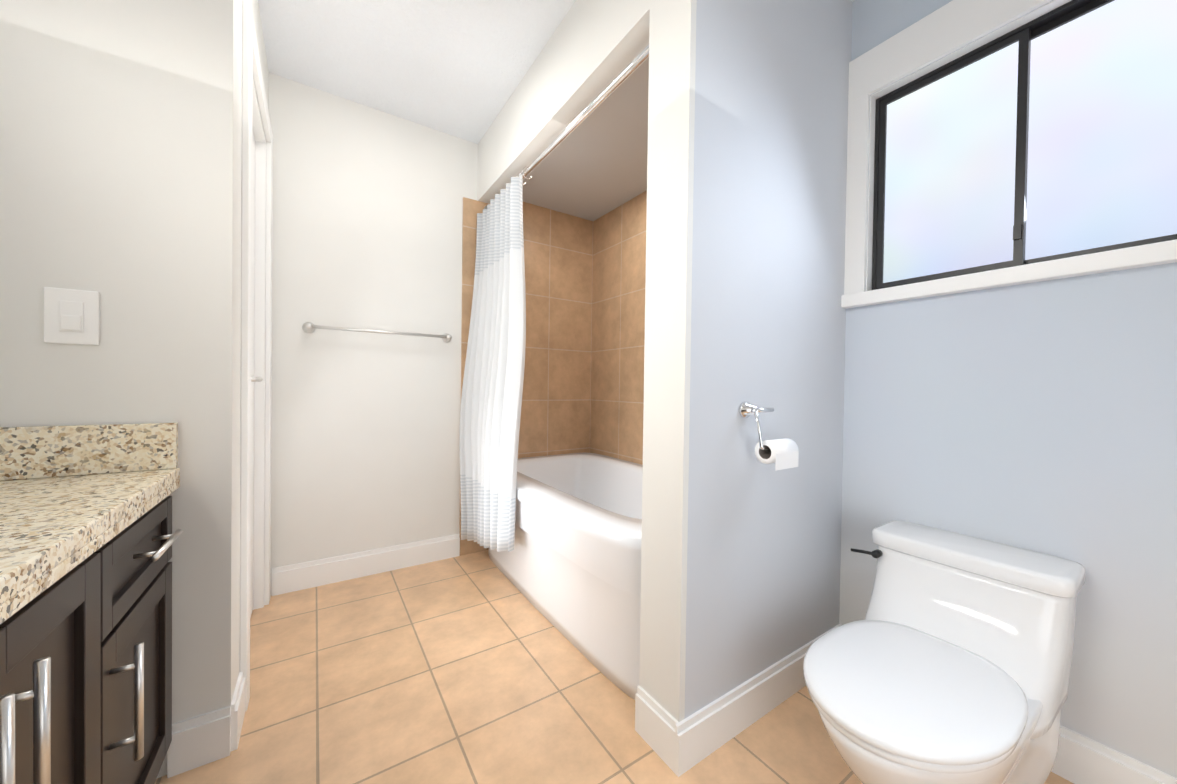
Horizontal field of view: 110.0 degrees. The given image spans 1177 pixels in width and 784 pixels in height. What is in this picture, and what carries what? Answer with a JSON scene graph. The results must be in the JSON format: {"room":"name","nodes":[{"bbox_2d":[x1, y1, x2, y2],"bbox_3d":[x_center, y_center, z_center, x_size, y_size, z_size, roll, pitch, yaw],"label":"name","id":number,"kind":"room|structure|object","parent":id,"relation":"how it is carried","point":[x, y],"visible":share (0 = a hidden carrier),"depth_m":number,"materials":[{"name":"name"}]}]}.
{"room":"bathroom","nodes":[
{"label":"bathroom","id":0,"kind":"room"},
{"bbox_2d":[0,422,177,477],"bbox_3d":[-1.267,0.131,0.864,0.582,0.113,0.020,0,1,-34],"label":"backsplash","id":1,"kind":"structure","parent":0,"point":[25,451],"depth_m":0.94,"materials":[{"name":"beige stone"}]},
{"bbox_2d":[0,0,239,778],"bbox_3d":[-1.311,-0.243,0.915,0.808,2.405,0.120,0,1,-34],"label":"wall","id":2,"kind":"structure","parent":0,"point":[120,156],"depth_m":1.00,"materials":[{"name":"paint"}]},
{"bbox_2d":[44,287,98,344],"bbox_3d":[-1.169,-0.171,0.932,0.082,0.124,0.010,0,1,-34],"label":"light switch","id":3,"kind":"object","parent":2,"relation":"attached to","point":[71,316],"visible":1,"depth_m":0.93,"materials":[{"name":"white plastic"}]},
{"bbox_2d":[167,705,230,777],"bbox_3d":[-1.002,0.900,1.063,0.118,0.125,0.014,0,1,-34],"label":"baseboard","id":4,"kind":"structure","parent":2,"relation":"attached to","point":[200,740],"depth_m":1.06,"materials":[{"name":"white wood"}]},
{"bbox_2d":[238,0,268,675],"bbox_3d":[-1.292,-0.250,1.508,0.120,2.405,0.847,0,1,-34],"label":"wall","id":5,"kind":"structure","parent":0,"point":[254,4],"depth_m":1.21,"materials":[{"name":"paint"}]},
{"bbox_2d":[231,672,244,750],"bbox_3d":[-0.993,0.899,1.168,0.014,0.125,0.150,0,1,-34],"label":"baseboard","id":6,"kind":"structure","parent":5,"relation":"attached to","point":[237,709],"depth_m":1.13,"materials":[{"name":"white wood"}]},
{"bbox_2d":[250,130,262,617],"bbox_3d":[-1.263,-0.062,1.530,0.104,2.014,0.611,0,1,-34],"label":"door","id":7,"kind":"structure","parent":5,"relation":"in","point":[255,379],"depth_m":1.73,"materials":[{"name":"white wood"}]},
{"bbox_2d":[240,0,272,711],"bbox_3d":[-1.286,-0.102,1.514,0.138,2.110,0.787,0,1,-34],"label":"door frame","id":8,"kind":"structure","parent":5,"relation":"attached to","point":[252,116],"depth_m":1.69,"materials":[{"name":"white wood"}]},
{"bbox_2d":[269,72,477,579],"bbox_3d":[-0.756,-0.253,2.443,2.047,2.405,0.120,0,1,-34],"label":"wall","id":9,"kind":"structure","parent":0,"point":[367,211],"depth_m":2.10,"materials":[{"name":"paint"}]},
{"bbox_2d":[271,534,459,595],"bbox_3d":[-1.110,0.885,2.152,0.866,0.125,0.014,0,1,-34],"label":"baseboard","id":10,"kind":"structure","parent":9,"relation":"attached to","point":[302,576],"depth_m":2.11,"materials":[{"name":"white wood"}]},
{"bbox_2d":[302,322,451,342],"bbox_3d":[-1.056,-0.307,2.129,0.697,0.052,0.070,0,1,-34],"label":"towel rail","id":11,"kind":"object","parent":9,"relation":"attached to","point":[308,327],"visible":1,"depth_m":2.07,"materials":[{"name":"silver metal"}]},
{"bbox_2d":[459,197,487,555],"bbox_3d":[-0.652,-0.084,2.437,0.200,2.070,0.012,0,1,-34],"label":"tiled wall","id":12,"kind":"structure","parent":9,"relation":"attached to","point":[472,208],"depth_m":2.39,"materials":[{"name":"brown tile"}]},
{"bbox_2d":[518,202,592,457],"bbox_3d":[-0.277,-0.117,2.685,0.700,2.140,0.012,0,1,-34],"label":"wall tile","id":13,"kind":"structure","parent":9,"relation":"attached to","point":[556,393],"depth_m":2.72,"materials":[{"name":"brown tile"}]},
{"bbox_2d":[258,0,854,143],"bbox_3d":[0.034,-1.474,0.643,2.735,0.100,3.950,0,1,-34],"label":"ceiling","id":14,"kind":"structure","parent":0,"point":[458,68],"depth_m":1.75,"materials":[{"name":"paint"}]},
{"bbox_2d":[477,0,649,203],"bbox_3d":[-0.189,-1.273,1.827,0.115,0.335,1.498,0,1,-34],"label":"wall","id":15,"kind":"structure","parent":0,"point":[590,51],"depth_m":1.61,"materials":[{"name":"paint"}]},
{"bbox_2d":[484,44,648,208],"bbox_3d":[-0.188,-1.061,1.824,0.052,0.052,1.484,0,1,-34],"label":"rail","id":16,"kind":"object","parent":15,"relation":"attached to","point":[627,71],"visible":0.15,"depth_m":1.51,"materials":[{"name":"silver metal"}]},
{"bbox_2d":[459,166,531,551],"bbox_3d":[-0.467,-0.142,2.091,0.211,1.898,0.752,0,1,-34],"label":"shower curtain","id":17,"kind":"object","parent":16,"relation":"hanging from","point":[491,402],"visible":1,"depth_m":1.96,"materials":[{"name":"fabric"}]},
{"bbox_2d":[522,58,648,220],"bbox_3d":[0.159,-1.306,2.058,0.720,0.265,1.498,0,1,-34],"label":"ceiling","id":18,"kind":"structure","parent":0,"point":[592,166],"depth_m":2.11,"materials":[{"name":"paint"}]},
{"bbox_2d":[154,550,1073,783],"bbox_3d":[-0.001,1.031,0.673,2.735,0.100,3.950,0,1,-34],"label":"floor","id":19,"kind":"structure","parent":0,"point":[476,668],"depth_m":1.27,"materials":[{"name":"tile"}]},
{"bbox_2d":[0,482,182,783],"bbox_3d":[-0.644,0.619,-0.044,0.620,0.723,2.240,0,1,-34],"label":"bathroom vanity","id":20,"kind":"object","parent":19,"relation":"on","point":[86,656],"depth_m":0.66,"materials":[{"name":"black wood"}]},
{"bbox_2d":[0,466,179,613],"bbox_3d":[-0.653,0.232,-0.058,0.586,0.050,2.240,0,1,-34],"label":"countertop","id":21,"kind":"structure","parent":20,"relation":"on","point":[46,523],"depth_m":0.67,"materials":[{"name":"beige stone"}]},
{"bbox_2d":[488,452,642,699],"bbox_3d":[0.055,0.696,2.031,0.858,0.540,1.470,0,1,-34],"label":"bathtub","id":22,"kind":"object","parent":19,"relation":"on","point":[569,566],"visible":0.42,"depth_m":1.57,"materials":[{"name":"white ceramic"}]},
{"bbox_2d":[803,520,1084,783],"bbox_3d":[0.805,0.705,1.012,0.770,0.567,0.452,0,1,-34],"label":"toilet","id":23,"kind":"object","parent":19,"relation":"on","point":[948,660],"visible":1,"depth_m":0.95,"materials":[{"name":"white ceramic"}]},
{"bbox_2d":[639,0,852,721],"bbox_3d":[0.554,-0.222,1.349,0.835,2.405,0.157,0,1,-34],"label":"wall","id":24,"kind":"structure","parent":0,"point":[745,259],"depth_m":1.18,"materials":[{"name":"paint"}]},
{"bbox_2d":[635,686,678,771],"bbox_3d":[0.184,0.916,1.128,0.014,0.125,0.157,0,1,-34],"label":"baseboard","id":25,"kind":"structure","parent":24,"relation":"attached to","point":[656,722],"depth_m":1.12,"materials":[{"name":"white wood"}]},
{"bbox_2d":[674,624,840,776],"bbox_3d":[0.579,0.919,1.288,0.849,0.125,0.014,0,1,-34],"label":"baseboard","id":26,"kind":"structure","parent":24,"relation":"attached to","point":[707,730],"depth_m":1.18,"materials":[{"name":"white wood"}]},
{"bbox_2d":[739,401,798,470],"bbox_3d":[0.512,0.119,1.171,0.144,0.182,0.104,0,1,-34],"label":"paper holder","id":27,"kind":"object","parent":24,"relation":"attached to","point":[783,453],"visible":1,"depth_m":1.14,"materials":[{"name":"white paper"}]},
{"bbox_2d":[839,0,1176,777],"bbox_3d":[1.139,-0.214,1.331,0.120,2.405,3.830,0,1,-34],"label":"wall","id":28,"kind":"structure","parent":0,"point":[1037,416],"depth_m":1.09,"materials":[{"name":"paint"}]},
{"bbox_2d":[590,190,646,464],"bbox_3d":[0.434,-0.102,2.265,0.020,2.140,1.498,0,1,-34],"label":"wall tiles","id":29,"kind":"structure","parent":28,"relation":"attached to","point":[618,328],"depth_m":2.61,"materials":[{"name":"brown tile"}]},
{"bbox_2d":[841,0,1176,308],"bbox_3d":[1.205,-0.744,1.183,0.130,0.890,0.878,0,1,-34],"label":"window","id":30,"kind":"structure","parent":28,"relation":"in","point":[1039,144],"depth_m":1.18,"materials":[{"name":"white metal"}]},
{"bbox_2d":[1051,725,1176,783],"bbox_3d":[1.495,0.940,0.662,0.014,0.125,2.041,0,1,-34],"label":"baseboard","id":31,"kind":"structure","parent":28,"relation":"attached to","point":[1081,759],"depth_m":1.02,"materials":[{"name":"white wood"}]}
]}

